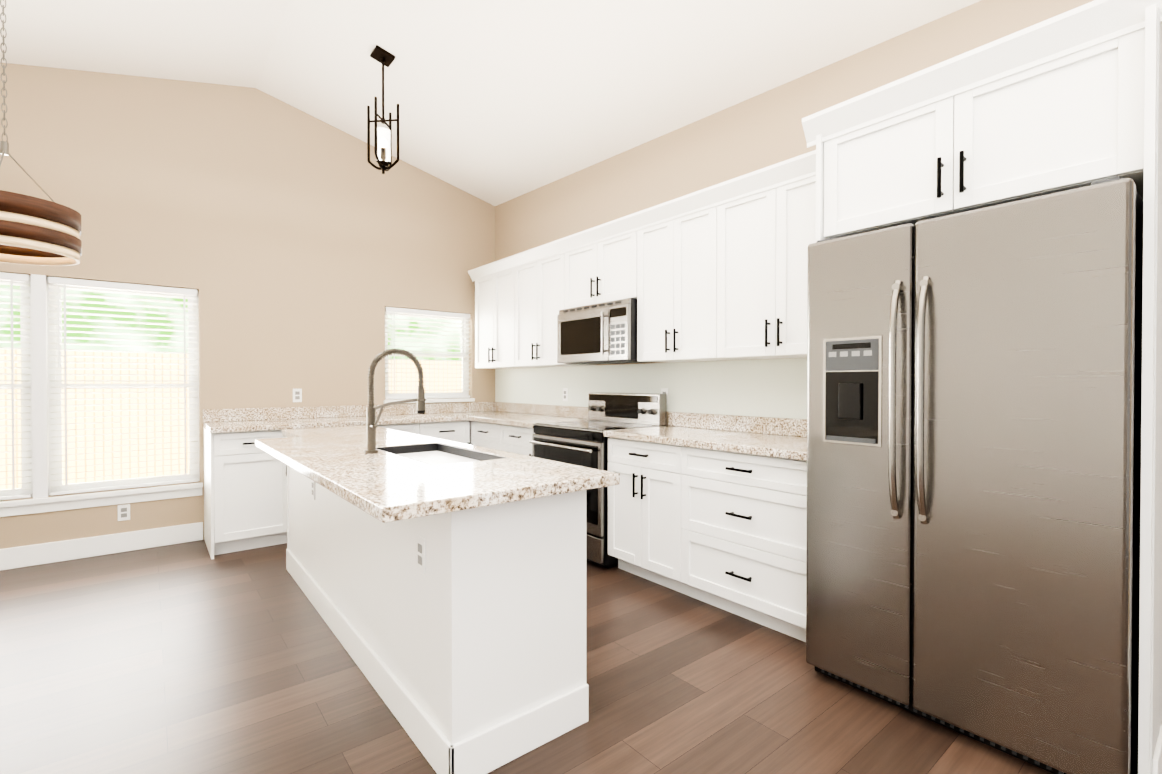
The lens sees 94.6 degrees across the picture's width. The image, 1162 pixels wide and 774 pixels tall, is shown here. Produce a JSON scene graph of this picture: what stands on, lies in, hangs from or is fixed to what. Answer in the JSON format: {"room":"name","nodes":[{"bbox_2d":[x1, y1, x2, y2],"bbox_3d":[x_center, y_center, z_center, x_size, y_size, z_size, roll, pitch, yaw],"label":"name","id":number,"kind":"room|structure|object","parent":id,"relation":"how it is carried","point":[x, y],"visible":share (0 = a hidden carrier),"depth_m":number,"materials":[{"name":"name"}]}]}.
{"room":"kitchen","nodes":[
{"label":"kitchen","id":0,"kind":"room"},
{"bbox_2d":[0,0,289,87],"bbox_3d":[-1.061,-1.956,0.245,2.710,1.024,8.500,0,1,-39],"label":"ceiling","id":1,"kind":"structure","parent":0,"point":[226,42],"depth_m":3.45,"materials":[{"name":"white paint"}]},
{"bbox_2d":[0,0,81,265],"bbox_3d":[-2.319,-1.320,2.152,0.450,1.570,0.450,0,1,-39],"label":"drum pendant light","id":2,"kind":"object","parent":1,"relation":"hanging from","point":[37,231],"visible":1,"depth_m":2.14,"materials":[{"name":"brown wood"}]},
{"bbox_2d":[0,62,494,548],"bbox_3d":[-2.905,-0.755,4.325,5.250,3.900,0.150,0,1,-39],"label":"wall","id":3,"kind":"structure","parent":0,"point":[296,248],"depth_m":4.34,"materials":[{"name":"beige paint"}]},
{"bbox_2d":[0,272,202,516],"bbox_3d":[-3.699,0.046,3.668,1.800,1.610,0.183,0,1,-39],"label":"window","id":4,"kind":"structure","parent":3,"relation":"in","point":[41,386],"depth_m":3.75,"materials":[{"name":"white"}]},
{"bbox_2d":[0,522,202,570],"bbox_3d":[-3.868,1.133,3.458,2.340,0.140,0.015,0,1,-39],"label":"baseboard","id":5,"kind":"structure","parent":3,"relation":"attached to","point":[36,554],"depth_m":3.80,"materials":[{"name":"white wood"}]},
{"bbox_2d":[118,504,129,520],"bbox_3d":[-3.326,0.914,3.899,0.070,0.116,0.007,0,1,-39],"label":"electrical outlet","id":6,"kind":"object","parent":3,"relation":"attached to","point":[123,512],"visible":1,"depth_m":3.90,"materials":[{"name":"white plastic"}]},
{"bbox_2d":[293,389,301,401],"bbox_3d":[-2.439,0.072,4.607,0.070,0.116,0.007,0,1,-39],"label":"electrical outlet","id":7,"kind":"object","parent":3,"relation":"attached to","point":[297,395],"visible":1,"depth_m":4.61,"materials":[{"name":"white plastic"}]},
{"bbox_2d":[384,307,474,403],"bbox_3d":[-1.539,-0.308,5.408,0.940,0.925,0.183,0,1,-39],"label":"window","id":8,"kind":"structure","parent":3,"relation":"in","point":[435,397],"depth_m":5.40,"materials":[{"name":"white plastic"}]},
{"bbox_2d":[0,540,1137,773],"bbox_3d":[0.231,1.252,1.413,6.450,0.060,8.650,0,1,-39],"label":"floor","id":9,"kind":"structure","parent":0,"point":[186,658],"depth_m":2.13,"materials":[{"name":"brown wood"}]},
{"bbox_2d":[204,428,286,558],"bbox_3d":[-2.351,0.755,4.295,1.060,0.880,0.609,0,1,-39],"label":"base cabinet","id":10,"kind":"object","parent":9,"relation":"on","point":[245,492],"depth_m":3.87,"materials":[{"name":"white wood"}]},
{"bbox_2d":[203,403,466,432],"bbox_3d":[-1.738,0.240,4.752,2.604,0.139,0.660,0,1,-39],"label":"countertop","id":11,"kind":"structure","parent":10,"relation":"on","point":[282,418],"depth_m":4.50,"materials":[{"name":"stone"}]},
{"bbox_2d":[377,423,427,435],"bbox_3d":[-1.790,0.751,4.749,0.617,0.880,0.607,0,1,-39],"label":"base cabinet","id":12,"kind":"object","parent":9,"relation":"on","point":[416,428],"depth_m":4.63,"materials":[{"name":"white wood"}]},
{"bbox_2d":[286,469,588,773],"bbox_3d":[-0.941,0.770,2.763,0.600,0.879,2.491,0,1,-39],"label":"kitchen island","id":13,"kind":"object","parent":9,"relation":"on","point":[441,583],"depth_m":1.83,"materials":[{"name":"white wood"}]},
{"bbox_2d":[255,425,619,524],"bbox_3d":[-1.012,0.310,2.625,0.810,0.039,2.650,0,1,-39],"label":"island countertop","id":14,"kind":"structure","parent":13,"relation":"on","point":[390,488],"depth_m":1.84,"materials":[{"name":"beige stone"}]},
{"bbox_2d":[364,348,426,452],"bbox_3d":[-0.833,0.056,2.438,0.286,0.470,0.101,0,1,-39],"label":"faucet","id":15,"kind":"object","parent":14,"relation":"on","point":[372,420],"visible":1,"depth_m":2.39,"materials":[{"name":"silver metal"}]},
{"bbox_2d":[376,441,502,464],"bbox_3d":[-0.651,0.429,2.410,0.338,0.266,0.718,0,1,-39],"label":"sink","id":16,"kind":"object","parent":14,"relation":"in","point":[433,452],"depth_m":2.60,"materials":[{"name":"silver metal"}]},
{"bbox_2d":[428,421,469,443],"bbox_3d":[-1.431,0.748,5.039,0.540,0.880,0.607,0,1,-39],"label":"base cabinet","id":17,"kind":"object","parent":9,"relation":"on","point":[457,431],"depth_m":4.86,"materials":[{"name":"white wood"}]},
{"bbox_2d":[469,421,492,448],"bbox_3d":[-0.596,0.749,4.931,0.607,0.880,0.588,0,1,-39],"label":"base cabinet","id":18,"kind":"object","parent":9,"relation":"on","point":[481,433],"depth_m":4.81,"materials":[{"name":"white wood"}]},
{"bbox_2d":[493,423,534,455],"bbox_3d":[-0.298,0.753,4.562,0.607,0.880,0.595,0,1,-39],"label":"base cabinet","id":19,"kind":"object","parent":9,"relation":"on","point":[508,438],"depth_m":4.40,"materials":[{"name":"white wood"}]},
{"bbox_2d":[467,402,587,427],"bbox_3d":[-0.446,0.241,4.712,0.642,0.139,1.024,0,1,-39],"label":"countertop","id":20,"kind":"structure","parent":19,"relation":"on","point":[504,413],"depth_m":4.92,"materials":[{"name":"stone"}]},
{"bbox_2d":[529,392,666,568],"bbox_3d":[0.100,0.623,3.968,0.687,1.150,0.808,0,1,-39],"label":"range","id":21,"kind":"object","parent":9,"relation":"on","point":[584,443],"visible":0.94,"depth_m":3.81,"materials":[{"name":"grey metal"}]},
{"bbox_2d":[608,437,668,587],"bbox_3d":[0.603,0.763,3.445,0.607,0.880,0.620,0,1,-39],"label":"base cabinet","id":22,"kind":"object","parent":9,"relation":"on","point":[638,507],"depth_m":3.27,"materials":[{"name":"white wood"}]},
{"bbox_2d":[669,445,806,641],"bbox_3d":[1.029,0.768,2.916,0.607,0.880,0.856,0,1,-39],"label":"base cabinet","id":23,"kind":"object","parent":9,"relation":"on","point":[725,530],"depth_m":2.72,"materials":[{"name":"white wood"}]},
{"bbox_2d":[604,412,806,460],"bbox_3d":[0.840,0.256,3.118,0.642,0.139,1.420,0,1,-39],"label":"countertop","id":24,"kind":"structure","parent":23,"relation":"on","point":[786,438],"depth_m":3.16,"materials":[{"name":"stone"}]},
{"bbox_2d":[806,177,1142,773],"bbox_3d":[1.511,0.304,2.091,0.834,1.822,0.952,0,1,-39],"label":"refrigerator","id":25,"kind":"object","parent":9,"relation":"on","point":[974,390],"visible":1,"depth_m":1.75,"materials":[{"name":"grey metal"}]},
{"bbox_2d":[802,0,1161,773],"bbox_3d":[1.586,0.017,2.147,0.697,2.395,1.118,0,1,-39],"label":"cabinet","id":26,"kind":"object","parent":9,"relation":"on","point":[1064,100],"visible":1,"depth_m":1.77,"materials":[{"name":"white wood"}]},
{"bbox_2d":[255,0,980,205],"bbox_3d":[0.865,-2.023,1.798,2.240,0.917,8.500,0,1,-39],"label":"ceiling","id":27,"kind":"structure","parent":0,"point":[500,101],"depth_m":3.47,"materials":[{"name":"white paint"}]},
{"bbox_2d":[367,45,398,173],"bbox_3d":[-1.348,-1.864,3.651,0.165,0.820,0.165,0,1,-39],"label":"cage pendant light","id":28,"kind":"object","parent":27,"relation":"hanging from","point":[383,140],"visible":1,"depth_m":3.63,"materials":[{"name":"brown metal"}]},
{"bbox_2d":[495,0,1093,425],"bbox_3d":[1.795,-0.484,2.563,0.150,3.390,8.500,0,1,-39],"label":"wall","id":29,"kind":"structure","parent":0,"point":[751,134],"depth_m":3.43,"materials":[{"name":"beige paint"}]},
{"bbox_2d":[472,262,507,368],"bbox_3d":[-0.695,-0.658,5.256,0.338,0.940,0.819,0,1,-39],"label":"upper cabinet","id":30,"kind":"object","parent":29,"relation":"attached to","point":[491,286],"depth_m":5.19,"materials":[{"name":"white wood"}]},
{"bbox_2d":[508,242,592,368],"bbox_3d":[-0.239,-0.653,4.690,0.338,0.940,0.869,0,1,-39],"label":"upper cabinet","id":31,"kind":"object","parent":29,"relation":"attached to","point":[537,283],"depth_m":4.59,"materials":[{"name":"white wood"}]},
{"bbox_2d":[568,222,635,308],"bbox_3d":[0.254,-0.867,4.078,0.338,0.500,0.816,0,1,-39],"label":"upper cabinet","id":32,"kind":"object","parent":29,"relation":"attached to","point":[602,266],"depth_m":3.93,"materials":[{"name":"white wood"}]},
{"bbox_2d":[557,298,649,364],"bbox_3d":[0.206,-0.395,4.044,0.456,0.426,0.808,0,1,-39],"label":"microwave","id":33,"kind":"object","parent":32,"relation":"attached to","point":[600,333],"visible":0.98,"depth_m":3.86,"materials":[{"name":"grey metal"}]},
{"bbox_2d":[495,358,806,418],"bbox_3d":[0.302,-0.002,4.297,0.002,0.353,3.928,0,1,-39],"label":"wall","id":34,"kind":"structure","parent":29,"relation":"attached to","point":[775,388],"depth_m":3.74,"materials":[{"name":"white paint"}]},
{"bbox_2d":[563,388,567,400],"bbox_3d":[-0.144,0.070,4.846,0.007,0.116,0.070,0,1,-39],"label":"electrical outlet","id":35,"kind":"object","parent":34,"relation":"attached to","point":[565,394],"visible":1,"depth_m":4.84,"materials":[{"name":"white plastic"}]},
{"bbox_2d":[661,388,667,403],"bbox_3d":[0.610,0.069,3.911,0.007,0.116,0.070,0,1,-39],"label":"electrical outlet","id":36,"kind":"object","parent":34,"relation":"attached to","point":[664,390],"visible":0.58,"depth_m":3.90,"materials":[{"name":"white plastic"}]},
{"bbox_2d":[635,198,703,362],"bbox_3d":[0.717,-0.642,3.505,0.338,0.940,0.779,0,1,-39],"label":"upper cabinet","id":37,"kind":"object","parent":29,"relation":"attached to","point":[670,244],"depth_m":3.41,"materials":[{"name":"white wood"}]},
{"bbox_2d":[704,162,815,360],"bbox_3d":[1.147,-0.637,2.973,0.338,0.940,0.822,0,1,-39],"label":"upper cabinet","id":38,"kind":"object","parent":29,"relation":"attached to","point":[717,272],"depth_m":2.93,"materials":[{"name":"white wood"}]},
{"label":"outside","id":39,"kind":"structure","parent":0,"visible":0},
{"bbox_2d":[0,284,461,489],"bbox_3d":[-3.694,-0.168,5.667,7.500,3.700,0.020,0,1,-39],"label":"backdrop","id":40,"kind":"structure","parent":39,"point":[99,443],"depth_m":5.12,"materials":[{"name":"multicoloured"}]}
]}

